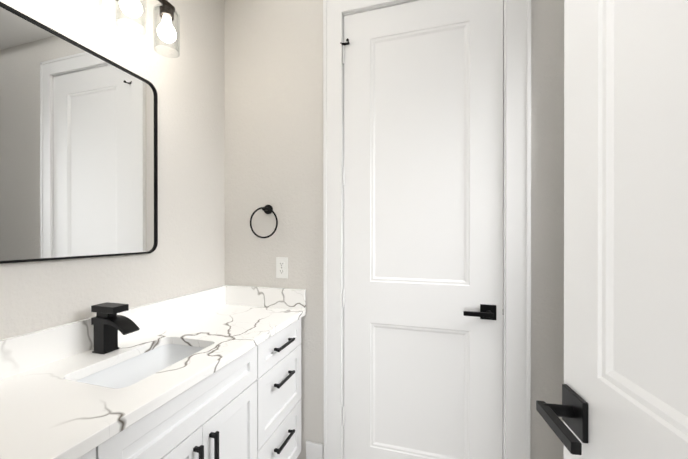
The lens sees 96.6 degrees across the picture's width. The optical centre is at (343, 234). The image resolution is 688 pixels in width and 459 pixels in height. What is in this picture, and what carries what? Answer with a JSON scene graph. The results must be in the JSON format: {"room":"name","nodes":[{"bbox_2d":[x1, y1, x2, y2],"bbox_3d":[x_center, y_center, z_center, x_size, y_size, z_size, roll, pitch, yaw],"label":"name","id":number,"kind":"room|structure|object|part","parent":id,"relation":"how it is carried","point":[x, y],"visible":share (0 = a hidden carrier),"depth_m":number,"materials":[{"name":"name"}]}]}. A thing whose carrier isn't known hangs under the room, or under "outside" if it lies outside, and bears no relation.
{"room":"bathroom","nodes":[
{"label":"bathroom","id":0,"kind":"room"},
{"bbox_2d":[0,0,224,339],"bbox_3d":[-0.964,-0.084,1.058,0.120,2.640,1.767,0,0,16],"label":"wall","id":1,"kind":"structure","parent":0,"point":[187,256],"depth_m":1.37,"materials":[{"name":"white paint"}]},
{"bbox_2d":[0,2,157,263],"bbox_3d":[-0.888,-0.280,1.060,0.020,0.719,0.546,0,0,16],"label":"mirror","id":2,"kind":"object","parent":1,"relation":"attached to","point":[78,150],"visible":1,"depth_m":1.01,"materials":[{"name":"black mirror"}]},
{"bbox_2d":[85,0,179,56],"bbox_3d":[-0.821,-0.873,1.042,0.157,0.248,0.559,0,0,16],"label":"sconce","id":3,"kind":"object","parent":1,"relation":"attached to","point":[166,31],"visible":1,"depth_m":1.23,"materials":[{"name":"glass"}]},
{"bbox_2d":[0,285,305,379],"bbox_3d":[-0.660,0.346,0.971,0.507,0.106,1.522,0,0,16],"label":"backsplash","id":4,"kind":"structure","parent":1,"relation":"attached to","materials":[{"name":"stone"}]},
{"bbox_2d":[224,0,563,458],"bbox_3d":[0.526,-0.085,1.478,2.740,2.640,0.120,0,0,16],"label":"wall","id":5,"kind":"structure","parent":0,"point":[273,49],"depth_m":1.63,"materials":[{"name":"white paint"}]},
{"bbox_2d":[250,205,277,237],"bbox_3d":[-0.427,-0.071,1.664,0.170,0.185,0.060,0,0,16],"label":"towel ring","id":6,"kind":"object","parent":5,"relation":"attached to","point":[267,209],"visible":1,"depth_m":1.65,"materials":[{"name":"black metal"}]},
{"bbox_2d":[276,257,287,277],"bbox_3d":[-0.337,0.180,1.666,0.070,0.114,0.007,0,0,16],"label":"electrical outlet","id":7,"kind":"object","parent":5,"relation":"attached to","point":[281,267],"visible":1,"depth_m":1.66,"materials":[{"name":"white plastic"}]},
{"bbox_2d":[306,441,322,458],"bbox_3d":[0.533,1.167,0.620,1.973,0.140,1.526,0,0,16],"label":"baseboard","id":8,"kind":"structure","parent":5,"relation":"attached to","point":[314,450],"depth_m":1.61,"materials":[{"name":"white wood"}]},
{"bbox_2d":[342,45,343,424],"bbox_3d":[-0.003,0.004,1.564,0.011,1.930,0.011,0,0,16],"label":"closet door hinges","id":9,"kind":"object","parent":5,"relation":"attached to","point":[343,185],"visible":1,"depth_m":1.56,"materials":[{"name":"white metal"}]},
{"bbox_2d":[340,38,349,45],"bbox_3d":[0.006,-0.968,1.547,0.048,0.014,0.037,0,0,16],"label":"door stop","id":10,"kind":"object","parent":5,"relation":"attached to","point":[347,42],"visible":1,"depth_m":1.55,"materials":[{"name":"black metal"}]},
{"bbox_2d":[344,0,502,458],"bbox_3d":[0.358,0.055,1.482,0.735,2.340,0.035,0,0,16],"label":"closet door","id":11,"kind":"structure","parent":5,"relation":"in","point":[423,198],"depth_m":1.46,"materials":[{"name":"white wood"}]},
{"bbox_2d":[480,304,495,319],"bbox_3d":[0.646,0.348,1.375,0.066,0.066,0.009,0,0,16],"label":"rose","id":12,"kind":"object","parent":11,"relation":"attached to","point":[485,308],"visible":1,"depth_m":1.37,"materials":[{"name":"black metal"}]},
{"bbox_2d":[323,0,530,458],"bbox_3d":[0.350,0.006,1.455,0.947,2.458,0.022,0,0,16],"label":"door frame","id":13,"kind":"structure","parent":5,"relation":"attached to","point":[517,218],"depth_m":1.34,"materials":[{"name":"white wood"}]},
{"bbox_3d":[0.116,1.263,0.269,3.000,0.050,4.237,0,0,16],"label":"floor","id":14,"kind":"structure","parent":0,"visible":0},
{"bbox_2d":[68,313,305,458],"bbox_3d":[-0.656,0.832,0.970,0.516,0.808,1.523,0,0,16],"label":"bathroom vanity","id":15,"kind":"object","parent":14,"relation":"on","point":[213,373],"depth_m":1.07,"materials":[{"name":"white wood"}]},
{"bbox_3d":[-0.592,0.507,0.415,0.020,0.141,0.470,0,0,16],"label":"drawer","id":16,"kind":"part","parent":15,"relation":"part of","materials":[{"name":"white wood"}]},
{"bbox_2d":[0,301,305,458],"bbox_3d":[-0.660,0.414,0.970,0.508,0.030,1.521,0,0,16],"label":"countertop","id":17,"kind":"structure","parent":15,"relation":"on","point":[49,409],"depth_m":0.83,"materials":[{"name":"white stone"}]},
{"bbox_2d":[88,302,139,352],"bbox_3d":[-0.774,0.319,1.039,0.151,0.159,0.054,0,0,16],"label":"faucet","id":18,"kind":"object","parent":17,"relation":"on","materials":[{"name":"black metal"}]},
{"bbox_2d":[84,341,199,380],"bbox_3d":[-0.633,0.478,0.998,0.241,0.122,0.371,0,0,16],"label":"sink","id":19,"kind":"object","parent":17,"relation":"in","point":[131,367],"depth_m":1.10,"materials":[{"name":"white ceramic"}]},
{"bbox_3d":[-0.482,0.864,0.790,0.020,0.566,0.299,0,0,16],"label":"door","id":20,"kind":"part","parent":15,"relation":"part of","materials":[{"name":"white wood"}]},
{"bbox_3d":[-0.424,0.696,0.895,0.030,0.160,0.011,0,0,16],"label":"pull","id":21,"kind":"part","parent":15,"relation":"part of","materials":[{"name":"black metal"}]},
{"bbox_3d":[-0.406,0.696,0.959,0.030,0.160,0.011,0,0,16],"label":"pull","id":22,"kind":"part","parent":15,"relation":"part of","materials":[{"name":"black metal"}]},
{"bbox_3d":[-0.396,0.864,1.079,0.020,0.566,0.299,0,0,16],"label":"door","id":23,"kind":"part","parent":15,"relation":"part of","materials":[{"name":"white wood"}]},
{"bbox_3d":[-0.294,0.722,1.427,0.020,0.285,0.416,0,0,16],"label":"drawer","id":24,"kind":"part","parent":15,"relation":"part of","materials":[{"name":"white wood"}]},
{"bbox_3d":[-0.294,1.008,1.427,0.020,0.276,0.416,0,0,16],"label":"drawer","id":25,"kind":"part","parent":15,"relation":"part of","materials":[{"name":"white wood"}]},
{"bbox_3d":[-0.294,0.504,1.426,0.020,0.141,0.416,0,0,16],"label":"drawer","id":26,"kind":"part","parent":15,"relation":"part of","materials":[{"name":"white wood"}]},
{"bbox_3d":[-0.273,0.948,1.410,0.030,0.011,0.160,0,0,16],"label":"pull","id":27,"kind":"part","parent":15,"relation":"part of","materials":[{"name":"black metal"}]},
{"bbox_3d":[-0.273,0.662,1.410,0.030,0.011,0.160,0,0,16],"label":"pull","id":28,"kind":"part","parent":15,"relation":"part of","materials":[{"name":"black metal"}]},
{"bbox_3d":[-0.273,0.504,1.409,0.030,0.011,0.160,0,0,16],"label":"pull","id":29,"kind":"part","parent":15,"relation":"part of","materials":[{"name":"black metal"}]},
{"bbox_3d":[0.638,0.348,1.348,0.021,0.021,0.047,0,0,16],"label":"door handle","id":30,"kind":"object","parent":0,"visible":0},
{"bbox_2d":[463,311,493,317],"bbox_3d":[0.586,0.348,1.338,0.121,0.019,0.015,0,0,16],"label":"lever","id":31,"kind":"object","parent":30,"relation":"attached to","point":[478,314],"visible":0.98,"depth_m":1.33,"materials":[{"name":"black metal"}]},
{"bbox_3d":[-0.061,0.052,-0.065,0.780,2.372,0.122,0,0,16],"label":"door frame","id":32,"kind":"structure","parent":0,"visible":0},
{"bbox_2d":[564,0,687,458],"bbox_3d":[0.392,0.058,0.249,0.035,2.340,0.725,0,0,10],"label":"entry door","id":33,"kind":"structure","parent":32,"relation":"attached to","point":[626,220],"depth_m":0.45,"materials":[{"name":"white wood"}]},
{"bbox_2d":[543,384,587,442],"bbox_3d":[0.401,0.327,0.569,0.056,0.070,0.070,0,0,10],"label":"rose","id":34,"kind":"object","parent":33,"relation":"attached to","point":[577,424],"depth_m":0.56,"materials":[{"name":"black metal"}]},
{"bbox_2d":[536,401,581,454],"bbox_3d":[0.365,0.327,0.527,0.015,0.019,0.121,0,0,10],"label":"lever","id":35,"kind":"object","parent":34,"relation":"attached to","point":[570,441],"visible":1,"depth_m":0.51,"materials":[{"name":"black metal"}]},
{"bbox_3d":[0.397,0.327,0.570,0.047,0.021,0.021,0,0,10],"label":"entry door handle neck","id":36,"kind":"part","parent":34,"relation":"part of","materials":[{"name":"black metal"}]}
]}

